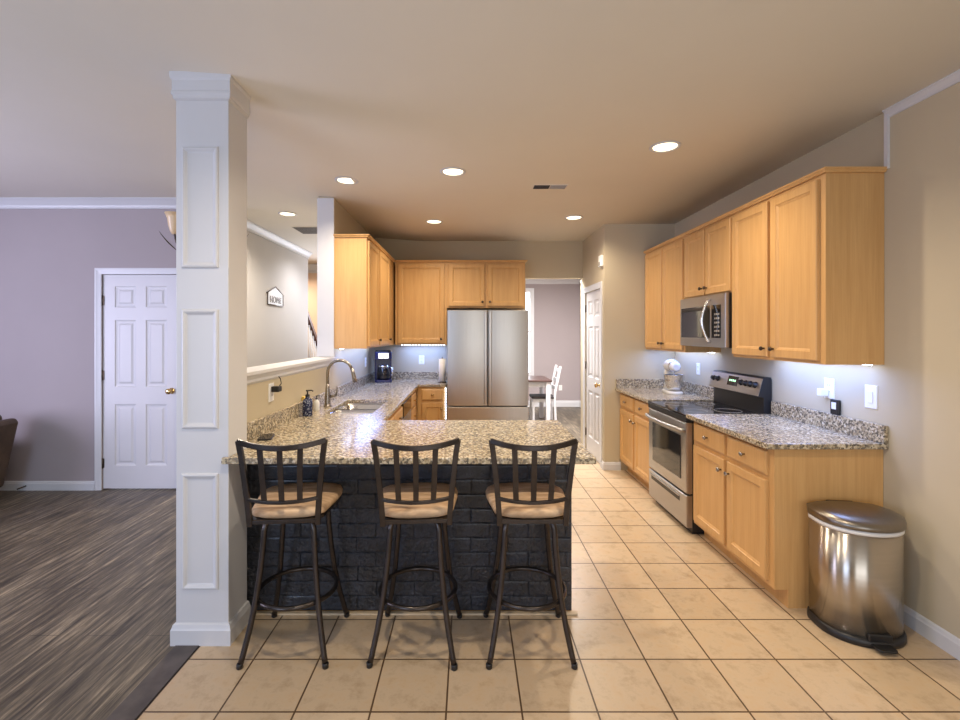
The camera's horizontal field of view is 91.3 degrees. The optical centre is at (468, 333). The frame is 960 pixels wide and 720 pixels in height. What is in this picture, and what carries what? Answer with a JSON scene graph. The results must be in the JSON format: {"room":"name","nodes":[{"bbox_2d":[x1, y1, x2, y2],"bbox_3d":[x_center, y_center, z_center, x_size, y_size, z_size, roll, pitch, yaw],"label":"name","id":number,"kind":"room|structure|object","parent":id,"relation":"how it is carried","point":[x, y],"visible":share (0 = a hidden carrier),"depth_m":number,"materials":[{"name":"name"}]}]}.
{"room":"kitchen","nodes":[
{"label":"kitchen","id":0,"kind":"room"},
{"bbox_2d":[0,209,175,489],"bbox_3d":[-4.465,0.070,4.690,3.630,2.950,0.120,0,0,0],"label":"wall","id":1,"kind":"structure","parent":0,"point":[49,258],"depth_m":4.63,"materials":[{"name":"grey paint"}]},
{"bbox_2d":[0,481,93,490],"bbox_3d":[-4.985,1.500,4.622,2.590,0.090,0.015,0,0,0],"label":"baseboard","id":2,"kind":"structure","parent":1,"relation":"attached to","point":[8,485],"depth_m":4.62,"materials":[{"name":"white paint"}]},
{"bbox_2d":[0,197,175,208],"bbox_3d":[-4.465,-1.276,4.590,3.630,0.095,0.080,0,0,0],"label":"trim","id":3,"kind":"structure","parent":1,"relation":"attached to","point":[5,202],"depth_m":4.59,"materials":[{"name":"white paint"}]},
{"bbox_2d":[94,268,175,490],"bbox_3d":[-3.248,0.450,4.622,0.875,2.190,0.016,0,0,0],"label":"trim","id":4,"kind":"structure","parent":1,"relation":"attached to","point":[98,272],"depth_m":4.62,"materials":[{"name":"white paint"}]},
{"bbox_2d":[102,275,175,487],"bbox_3d":[-3.253,0.476,4.625,0.759,2.114,0.104,0,0,0],"label":"door","id":5,"kind":"structure","parent":1,"relation":"in","point":[139,370],"depth_m":4.64,"materials":[{"name":"white paint"}]},
{"bbox_2d":[135,646,199,719],"bbox_3d":[-1.332,1.575,-0.220,0.004,0.061,5.160,0,0,0],"label":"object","id":6,"kind":"structure","parent":0,"point":[199,646],"depth_m":2.06,"materials":[{"name":"wood"}]},
{"bbox_2d":[247,231,307,366],"bbox_3d":[-2.710,0.070,6.235,0.120,2.950,2.970,0,0,0],"label":"wall","id":7,"kind":"structure","parent":0,"point":[275,334],"depth_m":6.42,"materials":[{"name":"grey paint"}]},
{"bbox_2d":[266,286,283,306],"bbox_3d":[-2.640,-0.510,6.400,0.019,0.266,0.565,0,0,0],"label":"home sign","id":8,"kind":"object","parent":7,"relation":"attached to","point":[275,297],"visible":1,"depth_m":6.39,"materials":[{"name":"white paint"}]},
{"bbox_2d":[247,220,312,258],"bbox_3d":[-2.610,-1.276,6.175,0.080,0.095,3.090,0,0,0],"label":"trim","id":9,"kind":"structure","parent":7,"relation":"attached to","point":[252,227],"depth_m":6.34,"materials":[{"name":"white paint"}]},
{"bbox_2d":[247,196,373,422],"bbox_3d":[-1.350,0.070,5.747,0.140,2.950,6.405,0,0,0],"label":"wall","id":10,"kind":"structure","parent":0,"point":[294,387],"depth_m":4.02,"materials":[{"name":"beige paint"}]},
{"bbox_2d":[268,383,273,401],"bbox_3d":[-1.276,0.380,3.030,0.008,0.118,0.075,0,0,0],"label":"wall outlet","id":11,"kind":"object","parent":10,"relation":"attached to","point":[270,394],"visible":0.91,"depth_m":3.01,"materials":[{"name":"white plastic"}]},
{"bbox_2d":[271,376,281,391],"bbox_3d":[-1.246,0.330,3.059,0.050,0.095,0.098,0,0,0],"label":"power adapter","id":12,"kind":"object","parent":11,"relation":"attached to","point":[273,388],"visible":1,"depth_m":3.01,"materials":[{"name":"black plastic"}]},
{"bbox_2d":[247,357,336,384],"bbox_3d":[-1.350,0.261,3.495,0.200,0.078,1.910,0,0,0],"label":"trim","id":13,"kind":"structure","parent":10,"relation":"on","point":[255,374],"depth_m":3.25,"materials":[{"name":"white paint"}]},
{"bbox_2d":[317,198,333,356],"bbox_3d":[-1.351,-0.527,4.422,0.158,1.495,0.015,0,0,0],"label":"column","id":14,"kind":"structure","parent":10,"relation":"attached to","point":[325,206],"depth_m":4.42,"materials":[{"name":"white paint"}]},
{"bbox_2d":[247,372,446,441],"bbox_3d":[-0.775,0.563,4.423,1.007,0.100,3.752,0,0,0],"label":"backsplash","id":15,"kind":"structure","parent":10,"relation":"attached to","point":[255,428],"depth_m":3.47,"materials":[{"name":"stone"}]},
{"bbox_2d":[334,237,381,348],"bbox_3d":[-1.097,-0.385,4.708,0.364,1.055,0.545,0,0,0],"label":"upper cabinet","id":16,"kind":"object","parent":10,"relation":"attached to","point":[356,259],"visible":1,"depth_m":4.44,"materials":[{"name":"brown wood"}]},
{"bbox_2d":[333,234,527,262],"bbox_3d":[-0.506,-0.922,5.610,2.768,0.024,1.185,0,0,-43],"label":"crown molding","id":17,"kind":"structure","parent":16,"relation":"attached to","point":[368,236],"depth_m":5.96,"materials":[{"name":"brown wood"}]},
{"bbox_2d":[378,248,394,346],"bbox_3d":[-1.097,-0.385,5.637,0.364,1.055,1.310,0,0,0],"label":"upper cabinet","id":18,"kind":"object","parent":10,"relation":"attached to","point":[386,266],"visible":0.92,"depth_m":5.45,"materials":[{"name":"brown wood"}]},
{"bbox_2d":[308,273,316,333],"bbox_3d":[-2.910,0.070,9.010,2.980,2.950,0.120,0,0,0],"label":"wall","id":19,"kind":"structure","parent":0,"point":[312,277],"depth_m":8.95,"materials":[{"name":"beige paint"}]},
{"bbox_2d":[308,264,316,272],"bbox_3d":[-2.810,-1.231,8.910,2.780,0.185,0.080,0,0,0],"label":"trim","id":20,"kind":"structure","parent":19,"relation":"attached to","point":[312,268],"depth_m":8.91,"materials":[{"name":"white paint"}]},
{"bbox_2d":[374,238,582,371],"bbox_3d":[0.125,0.070,6.360,2.810,2.950,0.120,0,0,0],"label":"wall","id":21,"kind":"structure","parent":0,"point":[546,259],"depth_m":6.30,"materials":[{"name":"beige paint"}]},
{"bbox_2d":[395,262,447,344],"bbox_3d":[-0.613,-0.385,6.118,0.655,1.055,0.362,0,0,0],"label":"upper cabinet","id":22,"kind":"object","parent":21,"relation":"attached to","point":[421,309],"visible":0.99,"depth_m":5.98,"materials":[{"name":"brown wood"}]},
{"bbox_2d":[419,356,423,363],"bbox_3d":[-0.637,0.355,6.296,0.072,0.116,0.008,0,0,0],"label":"wall outlet","id":23,"kind":"object","parent":21,"relation":"attached to","point":[421,358],"visible":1,"depth_m":6.29,"materials":[{"name":"white plastic"}]},
{"bbox_2d":[447,262,524,308],"bbox_3d":[0.216,-0.620,6.118,1.000,0.585,0.362,0,0,0],"label":"upper cabinet","id":24,"kind":"object","parent":21,"relation":"attached to","point":[470,285],"visible":1,"depth_m":5.98,"materials":[{"name":"brown wood"}]},
{"bbox_2d":[0,0,959,263],"bbox_3d":[-1.450,-1.373,3.700,9.900,0.265,13.000,0,0,0],"label":"ceiling","id":25,"kind":"structure","parent":0,"point":[387,96],"depth_m":2.48,"materials":[{"name":"paint"}]},
{"bbox_2d":[159,211,248,249],"bbox_3d":[-2.040,-0.968,3.620,0.468,0.705,0.468,0,0,38],"label":"chandelier","id":26,"kind":"object","parent":25,"relation":"hanging from","point":[171,215],"visible":0.09,"depth_m":3.55,"materials":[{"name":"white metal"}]},
{"bbox_2d":[278,212,296,215],"bbox_3d":[-2.000,-1.316,5.170,0.198,0.010,0.198,0,0,0],"label":"recessed light","id":27,"kind":"object","parent":25,"relation":"in","point":[279,213],"visible":1,"depth_m":5.17,"materials":[{"name":"white glass"}]},
{"bbox_2d":[292,227,316,233],"bbox_3d":[-2.020,-1.316,6.000,0.360,0.009,0.400,0,0,0],"label":"ceiling vent","id":28,"kind":"object","parent":25,"relation":"in","point":[304,230],"visible":0.64,"depth_m":5.95,"materials":[{"name":"metal"}]},
{"bbox_2d":[335,177,358,184],"bbox_3d":[-1.010,-1.263,3.880,0.198,0.010,0.198,0,0,0],"label":"recessed light","id":29,"kind":"object","parent":25,"relation":"in","point":[342,180],"visible":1,"depth_m":3.88,"materials":[{"name":"white glass"}]},
{"bbox_2d":[425,219,442,223],"bbox_3d":[-0.387,-1.236,5.190,0.198,0.010,0.198,0,0,0],"label":"recessed light","id":30,"kind":"object","parent":25,"relation":"in","point":[433,221],"visible":1,"depth_m":5.18,"materials":[{"name":"white glass"}]},
{"bbox_2d":[440,167,465,175],"bbox_3d":[-0.122,-1.236,3.590,0.198,0.010,0.198,0,0,0],"label":"recessed light","id":31,"kind":"object","parent":25,"relation":"in","point":[450,171],"visible":1,"depth_m":3.58,"materials":[{"name":"white glass"}]},
{"bbox_2d":[531,184,568,188],"bbox_3d":[0.684,-1.236,3.960,0.300,0.009,0.120,0,0,0],"label":"ceiling vent","id":32,"kind":"object","parent":25,"relation":"in","point":[535,186],"visible":1,"depth_m":3.93,"materials":[{"name":"metal"}]},
{"bbox_2d":[533,185,549,188],"bbox_3d":[0.612,-1.236,3.960,0.132,0.002,0.096,0,0,0],"label":"grille","id":33,"kind":"object","parent":32,"relation":"attached to","point":[534,186],"depth_m":3.96,"materials":[{"name":"black metal"}]},
{"bbox_2d":[549,185,566,188],"bbox_3d":[0.750,-1.236,3.960,0.132,0.002,0.096,0,0,0],"label":"grille","id":34,"kind":"object","parent":32,"relation":"attached to","point":[550,186],"depth_m":3.96,"materials":[{"name":"grey metal"}]},
{"bbox_2d":[564,215,582,219],"bbox_3d":[1.120,-1.236,5.010,0.198,0.010,0.198,0,0,0],"label":"recessed light","id":35,"kind":"object","parent":25,"relation":"in","point":[573,217],"visible":1,"depth_m":5.00,"materials":[{"name":"white glass"}]},
{"bbox_2d":[649,141,680,152],"bbox_3d":[1.300,-1.236,3.110,0.198,0.010,0.198,0,0,0],"label":"recessed light","id":36,"kind":"object","parent":25,"relation":"in","point":[665,146],"visible":1,"depth_m":3.10,"materials":[{"name":"white glass"}]},
{"bbox_2d":[0,407,959,719],"bbox_3d":[-1.450,1.573,3.700,9.900,0.064,13.000,0,0,0],"label":"floor","id":37,"kind":"structure","parent":0,"point":[666,626],"depth_m":2.30,"materials":[{"name":"beige tile"}]},
{"bbox_2d":[0,415,17,486],"bbox_3d":[-4.695,1.141,4.020,0.970,0.808,0.840,0,0,0],"label":"armchair","id":38,"kind":"object","parent":37,"relation":"on","point":[8,427],"visible":1,"depth_m":4.33,"materials":[{"name":"brown leather"}]},
{"bbox_2d":[169,71,250,645],"bbox_3d":[-1.328,0.125,2.424,0.306,2.840,0.221,0,0,0],"label":"column","id":39,"kind":"structure","parent":37,"relation":"on","point":[213,608],"depth_m":2.33,"materials":[{"name":"white paint"}]},
{"bbox_2d":[235,438,349,669],"bbox_3d":[-0.859,1.008,2.327,0.450,1.073,0.520,0,0,-5],"label":"bar stool","id":40,"kind":"object","parent":37,"relation":"on","point":[282,504],"visible":1,"depth_m":2.18,"materials":[{"name":"metal"}]},
{"bbox_2d":[252,482,342,518],"bbox_3d":[-0.862,0.830,2.362,0.407,0.047,0.429,0,0,-5],"label":"cushion","id":41,"kind":"object","parent":40,"relation":"on","point":[332,492],"depth_m":2.25,"materials":[{"name":"beige fabric"}]},
{"bbox_2d":[308,312,316,357],"bbox_3d":[-3.192,0.540,7.745,1.015,2.009,1.790,0,0,0],"label":"staircase","id":42,"kind":"structure","parent":37,"relation":"on","point":[312,336],"depth_m":8.10,"materials":[{"name":"white paint"}]},
{"bbox_2d":[334,406,402,419],"bbox_3d":[-0.928,1.096,3.850,0.699,0.898,1.030,0,0,0],"label":"base cabinet","id":43,"kind":"object","parent":37,"relation":"on","point":[398,414],"visible":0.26,"depth_m":4.08,"materials":[{"name":"brown wood"}]},
{"bbox_2d":[401,395,410,419],"bbox_3d":[-0.911,1.097,4.670,0.602,0.895,0.595,0,0,0],"label":"base cabinet","id":44,"kind":"object","parent":37,"relation":"on","point":[406,405],"visible":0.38,"depth_m":4.65,"materials":[{"name":"brown wood"}]},
{"bbox_2d":[247,464,571,610],"bbox_3d":[-0.338,1.095,2.946,1.814,0.899,0.708,0,0,0],"label":"peninsula base","id":45,"kind":"object","parent":37,"relation":"on","point":[359,539],"visible":0.52,"depth_m":2.59,"materials":[{"name":"black brick"}]},
{"bbox_2d":[221,379,595,463],"bbox_3d":[-0.326,0.629,4.304,1.907,0.032,3.989,0,0,0],"label":"countertop","id":46,"kind":"structure","parent":45,"relation":"on","point":[349,436],"depth_m":2.82,"materials":[{"name":"stone"}]},
{"bbox_2d":[257,433,274,440],"bbox_3d":[-1.193,0.608,2.760,0.075,0.010,0.155,0,0,-14],"label":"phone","id":47,"kind":"object","parent":46,"relation":"on","point":[269,436],"visible":1,"depth_m":2.75,"materials":[{"name":"black plastic"}]},
{"bbox_2d":[302,390,312,415],"bbox_3d":[-1.205,0.516,3.500,0.071,0.194,0.071,0,0,45],"label":"soap bottle","id":48,"kind":"object","parent":46,"relation":"on","point":[307,404],"visible":1,"depth_m":3.47,"materials":[{"name":"black plastic"}]},
{"bbox_2d":[314,395,319,410],"bbox_3d":[-1.215,0.553,3.740,0.044,0.120,0.044,0,0,45],"label":"soap bottle","id":49,"kind":"object","parent":46,"relation":"on","point":[316,402],"visible":1,"depth_m":3.72,"materials":[{"name":"white plastic"}]},
{"bbox_2d":[324,359,356,406],"bbox_3d":[-1.077,0.413,3.930,0.280,0.400,0.064,0,0,0],"label":"faucet","id":50,"kind":"object","parent":46,"relation":"on","point":[328,396],"visible":1,"depth_m":3.92,"materials":[{"name":"silver metal"}]},
{"bbox_2d":[331,403,383,412],"bbox_3d":[-0.935,0.735,3.975,0.380,0.180,0.744,0,0,0],"label":"sink","id":51,"kind":"object","parent":46,"relation":"in","point":[349,407],"visible":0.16,"depth_m":4.31,"materials":[{"name":"silver metal"}]},
{"bbox_2d":[375,350,392,382],"bbox_3d":[-1.087,0.414,5.991,0.228,0.398,0.287,0,0,-11],"label":"coffee maker","id":52,"kind":"object","parent":46,"relation":"on","point":[383,358],"visible":1,"depth_m":5.88,"materials":[{"name":"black plastic"}]},
{"bbox_2d":[438,357,446,382],"bbox_3d":[-0.335,0.453,5.870,0.110,0.320,0.110,0,0,0],"label":"paper towel holder","id":53,"kind":"object","parent":46,"relation":"on","point":[442,362],"visible":1,"depth_m":5.83,"materials":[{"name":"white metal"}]},
{"bbox_2d":[256,611,577,615],"bbox_3d":[-0.325,1.539,2.580,1.841,0.012,0.028,0,0,0],"label":"trim","id":54,"kind":"structure","parent":45,"relation":"attached to","point":[258,613],"depth_m":2.57,"materials":[{"name":"wood"}]},
{"bbox_2d":[366,438,461,670],"bbox_3d":[-0.254,1.008,2.323,0.440,1.073,0.513,0,0,1],"label":"bar stool","id":55,"kind":"object","parent":37,"relation":"on","point":[399,503],"visible":1,"depth_m":2.18,"materials":[{"name":"metal"}]},
{"bbox_2d":[383,482,457,518],"bbox_3d":[-0.256,0.830,2.362,0.407,0.047,0.429,0,0,-4],"label":"cushion","id":56,"kind":"object","parent":55,"relation":"on","point":[435,510],"depth_m":2.21,"materials":[{"name":"beige fabric"}]},
{"bbox_2d":[411,389,416,419],"bbox_3d":[-0.928,1.096,5.325,0.699,0.898,0.700,0,0,0],"label":"base cabinet","id":57,"kind":"object","parent":37,"relation":"on","point":[414,394],"visible":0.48,"depth_m":5.19,"materials":[{"name":"brown wood"}]},
{"bbox_2d":[417,387,446,419],"bbox_3d":[-0.453,1.096,5.973,0.351,0.898,0.651,0,0,0],"label":"base cabinet","id":58,"kind":"object","parent":37,"relation":"on","point":[430,400],"depth_m":5.69,"materials":[{"name":"brown wood"}]},
{"bbox_2d":[447,310,528,419],"bbox_3d":[0.216,0.639,5.764,0.932,1.812,0.912,0,0,0],"label":"refrigerator","id":59,"kind":"object","parent":37,"relation":"on","point":[487,352],"visible":0.83,"depth_m":5.36,"materials":[{"name":"silver metal"}]},
{"bbox_2d":[483,438,578,669],"bbox_3d":[0.290,1.008,2.322,0.424,1.073,0.510,0,0,0],"label":"bar stool","id":60,"kind":"object","parent":37,"relation":"on","point":[515,502],"visible":1,"depth_m":2.18,"materials":[{"name":"metal"}]},
{"bbox_2d":[485,482,564,517],"bbox_3d":[0.290,0.830,2.362,0.407,0.047,0.429,0,0,0],"label":"cushion","id":61,"kind":"object","parent":60,"relation":"on","point":[509,510],"depth_m":2.24,"materials":[{"name":"beige fabric"}]},
{"bbox_2d":[528,376,551,419],"bbox_3d":[0.690,1.163,8.250,1.400,0.765,0.840,0,0,0],"label":"dining table","id":62,"kind":"object","parent":37,"relation":"on","point":[533,381],"visible":0.39,"depth_m":7.91,"materials":[{"name":"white wood"}]},
{"bbox_2d":[529,365,560,419],"bbox_3d":[1.334,1.054,8.250,0.508,0.985,0.420,0,0,0],"label":"dining chair","id":63,"kind":"object","parent":37,"relation":"on","point":[534,398],"visible":0.94,"depth_m":8.07,"materials":[{"name":"wood"}]},
{"bbox_2d":[620,393,650,487],"bbox_3d":[1.996,1.096,4.832,0.665,0.898,0.945,0,0,0],"label":"base cabinet","id":64,"kind":"object","parent":37,"relation":"on","point":[634,425],"visible":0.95,"depth_m":4.80,"materials":[{"name":"brown wood"}]},
{"bbox_2d":[615,388,713,402],"bbox_3d":[1.992,0.629,4.830,0.674,0.032,0.957,0,0,0],"label":"countertop","id":65,"kind":"structure","parent":64,"relation":"on","point":[643,394],"depth_m":4.64,"materials":[{"name":"stone"}]},
{"bbox_2d":[662,359,684,394],"bbox_3d":[2.097,0.439,4.836,0.203,0.347,0.332,0,0,7],"label":"stand mixer","id":66,"kind":"object","parent":65,"relation":"on","point":[673,383],"visible":1,"depth_m":4.72,"materials":[{"name":"white metal"}]},
{"bbox_2d":[664,374,684,390],"bbox_3d":[2.090,0.499,4.780,0.203,0.163,0.203,0,0,7],"label":"bowl","id":67,"kind":"object","parent":66,"relation":"on","point":[673,382],"depth_m":4.71,"materials":[{"name":"silver metal"}]},
{"bbox_2d":[645,370,771,533],"bbox_3d":[1.958,0.942,3.966,0.736,1.207,0.762,0,0,0],"label":"range","id":68,"kind":"object","parent":37,"relation":"on","point":[671,434],"visible":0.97,"depth_m":3.85,"materials":[{"name":"silver metal"}]},
{"bbox_2d":[648,401,758,422],"bbox_3d":[1.981,0.653,3.966,0.650,0.060,0.762,0,0,0],"label":"cooktop","id":69,"kind":"object","parent":68,"relation":"in","point":[676,411],"depth_m":3.92,"materials":[{"name":"black glass"}]},
{"bbox_2d":[693,421,882,607],"bbox_3d":[1.996,1.096,3.107,0.665,0.898,0.943,0,0,0],"label":"base cabinet","id":70,"kind":"object","parent":37,"relation":"on","point":[750,500],"visible":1,"depth_m":2.66,"materials":[{"name":"brown wood"}]},
{"bbox_2d":[686,414,887,448],"bbox_3d":[1.992,0.629,3.091,0.674,0.032,0.977,0,0,0],"label":"countertop","id":71,"kind":"structure","parent":70,"relation":"on","point":[767,431],"depth_m":2.90,"materials":[{"name":"stone"}]},
{"bbox_2d":[806,500,906,653],"bbox_3d":[2.029,1.233,2.420,0.405,0.624,0.370,0,0,7],"label":"trash can","id":72,"kind":"object","parent":37,"relation":"on","point":[856,549],"visible":1,"depth_m":2.34,"materials":[{"name":"silver metal"}]},
{"bbox_2d":[526,284,579,400],"bbox_3d":[1.030,0.070,9.960,2.860,2.950,0.120,0,0,0],"label":"wall","id":73,"kind":"structure","parent":0,"point":[556,306],"depth_m":9.90,"materials":[{"name":"grey paint"}]},
{"bbox_2d":[526,288,533,375],"bbox_3d":[0.750,-0.035,9.884,1.240,1.840,0.029,0,0,0],"label":"window","id":74,"kind":"structure","parent":73,"relation":"in","point":[529,291],"depth_m":9.87,"materials":[{"name":"white glass"}]},
{"bbox_2d":[526,279,578,283],"bbox_3d":[0.980,-1.144,9.840,2.720,0.200,0.120,0,0,0],"label":"trim","id":75,"kind":"structure","parent":73,"relation":"attached to","point":[528,281],"depth_m":9.87,"materials":[{"name":"white paint"}]},
{"bbox_2d":[528,401,578,406],"bbox_3d":[0.980,1.480,9.893,2.720,0.130,0.015,0,0,0],"label":"baseboard","id":76,"kind":"structure","parent":73,"relation":"attached to","point":[558,403],"depth_m":9.88,"materials":[{"name":"white paint"}]},
{"bbox_2d":[581,226,601,447],"bbox_3d":[1.580,0.070,5.915,0.100,2.950,1.010,0,0,0],"label":"wall","id":77,"kind":"structure","parent":0,"point":[592,245],"depth_m":6.06,"materials":[{"name":"beige paint"}]},
{"bbox_2d":[585,289,599,462],"bbox_3d":[1.525,0.503,5.816,0.104,2.059,0.724,0,0,0],"label":"door","id":78,"kind":"structure","parent":77,"relation":"in","point":[592,307],"depth_m":5.81,"materials":[{"name":"white paint"}]},
{"bbox_2d":[583,281,601,466],"bbox_3d":[1.522,0.472,5.810,0.016,2.145,0.860,0,0,0],"label":"trim","id":79,"kind":"structure","parent":77,"relation":"attached to","point":[598,285],"depth_m":5.57,"materials":[{"name":"white paint"}]},
{"bbox_2d":[598,255,602,266],"bbox_3d":[1.511,-0.830,5.380,0.038,0.130,0.100,0,0,0],"label":"door chime","id":80,"kind":"object","parent":77,"relation":"attached to","point":[600,258],"visible":1,"depth_m":5.33,"materials":[{"name":"white plastic"}]},
{"bbox_2d":[602,224,674,469],"bbox_3d":[1.930,0.070,5.360,0.800,2.950,0.100,0,0,0],"label":"wall","id":81,"kind":"structure","parent":0,"point":[625,355],"depth_m":5.31,"materials":[{"name":"beige paint"}]},
{"bbox_2d":[603,462,620,469],"bbox_3d":[1.617,1.500,5.303,0.197,0.090,0.015,0,0,0],"label":"baseboard","id":82,"kind":"structure","parent":81,"relation":"attached to","point":[607,465],"depth_m":5.29,"materials":[{"name":"white paint"}]},
{"bbox_2d":[580,82,959,638],"bbox_3d":[2.395,0.070,3.550,0.130,2.950,12.700,0,0,0],"label":"wall","id":83,"kind":"structure","parent":0,"point":[918,381],"depth_m":2.45,"materials":[{"name":"beige paint"}]},
{"bbox_2d":[616,379,713,397],"bbox_3d":[1.994,0.563,4.830,0.669,0.100,0.957,0,0,0],"label":"backsplash","id":84,"kind":"structure","parent":83,"relation":"attached to","point":[703,390],"depth_m":5.28,"materials":[{"name":"stone"}]},
{"bbox_2d":[645,236,720,351],"bbox_3d":[2.138,-0.364,4.821,0.382,1.078,0.968,0,0,0],"label":"upper cabinet","id":85,"kind":"object","parent":83,"relation":"attached to","point":[664,265],"visible":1,"depth_m":4.74,"materials":[{"name":"brown wood"}]},
{"bbox_2d":[696,363,699,374],"bbox_3d":[2.326,0.360,4.760,0.008,0.116,0.072,0,0,0],"label":"wall outlet","id":86,"kind":"object","parent":83,"relation":"attached to","point":[697,364],"visible":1,"depth_m":4.75,"materials":[{"name":"white plastic"}]},
{"bbox_2d":[684,214,733,298],"bbox_3d":[2.138,-0.604,3.941,0.382,0.598,0.788,0,0,0],"label":"upper cabinet","id":87,"kind":"object","parent":83,"relation":"attached to","point":[707,250],"visible":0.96,"depth_m":3.87,"materials":[{"name":"brown wood"}]},
{"bbox_2d":[680,292,731,347],"bbox_3d":[2.098,-0.099,3.941,0.458,0.426,0.762,0,0,0],"label":"microwave","id":88,"kind":"object","parent":87,"relation":"attached to","point":[705,321],"visible":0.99,"depth_m":3.79,"materials":[{"name":"silver metal"}]},
{"bbox_2d":[732,173,883,364],"bbox_3d":[2.138,-0.364,3.087,0.382,1.078,0.915,0,0,0],"label":"upper cabinet","id":89,"kind":"object","parent":83,"relation":"attached to","point":[808,257],"visible":1,"depth_m":2.69,"materials":[{"name":"brown wood"}]},
{"bbox_2d":[643,167,886,253],"bbox_3d":[2.147,-0.913,3.951,0.355,0.024,2.707,0,0,0],"label":"crown molding","id":90,"kind":"structure","parent":89,"relation":"attached to","point":[823,170],"depth_m":2.97,"materials":[{"name":"brown wood"}]},
{"bbox_2d":[824,378,834,398],"bbox_3d":[2.326,0.355,3.030,0.008,0.130,0.085,0,0,0],"label":"wall outlet","id":91,"kind":"object","parent":83,"relation":"attached to","point":[829,384],"visible":1,"depth_m":3.02,"materials":[{"name":"white plastic"}]},
{"bbox_2d":[817,388,827,395],"bbox_3d":[2.299,0.382,3.050,0.045,0.048,0.044,0,0,0],"label":"charger","id":92,"kind":"object","parent":91,"relation":"attached to","point":[820,391],"visible":1,"depth_m":3.03,"materials":[{"name":"white plastic"}]},
{"bbox_2d":[771,401,887,443],"bbox_3d":[2.317,0.563,3.091,0.025,0.100,0.977,0,0,0],"label":"backsplash","id":93,"kind":"structure","parent":83,"relation":"attached to","point":[872,431],"depth_m":2.96,"materials":[{"name":"stone"}]},
{"bbox_2d":[830,399,840,414],"bbox_3d":[2.316,0.466,2.965,0.024,0.095,0.066,0,0,0],"label":"smart display","id":94,"kind":"object","parent":93,"relation":"on","point":[835,405],"visible":1,"depth_m":2.95,"materials":[{"name":"black plastic"}]},
{"bbox_2d":[865,384,877,409],"bbox_3d":[2.325,0.367,2.715,0.010,0.135,0.085,0,0,0],"label":"wall switch","id":95,"kind":"object","parent":83,"relation":"attached to","point":[871,392],"visible":1,"depth_m":2.70,"materials":[{"name":"white plastic"}]},
{"bbox_2d":[884,113,889,168],"bbox_3d":[2.323,-1.073,2.607,0.014,0.315,0.022,0,0,0],"label":"trim","id":96,"kind":"structure","parent":83,"relation":"attached to","point":[886,116],"depth_m":2.60,"materials":[{"name":"white paint"}]},
{"bbox_2d":[882,69,959,117],"bbox_3d":[2.315,-1.214,-0.034,0.030,0.061,5.292,0,0,0],"label":"trim","id":97,"kind":"structure","parent":83,"relation":"attached to","point":[953,78],"depth_m":2.38,"materials":[{"name":"white paint"}]},
{"bbox_2d":[904,605,959,660],"bbox_3d":[2.322,1.498,-0.024,0.015,0.095,5.312,0,0,0],"label":"baseboard","id":98,"kind":"structure","parent":83,"relation":"attached to","point":[931,631],"depth_m":2.34,"materials":[{"name":"white paint"}]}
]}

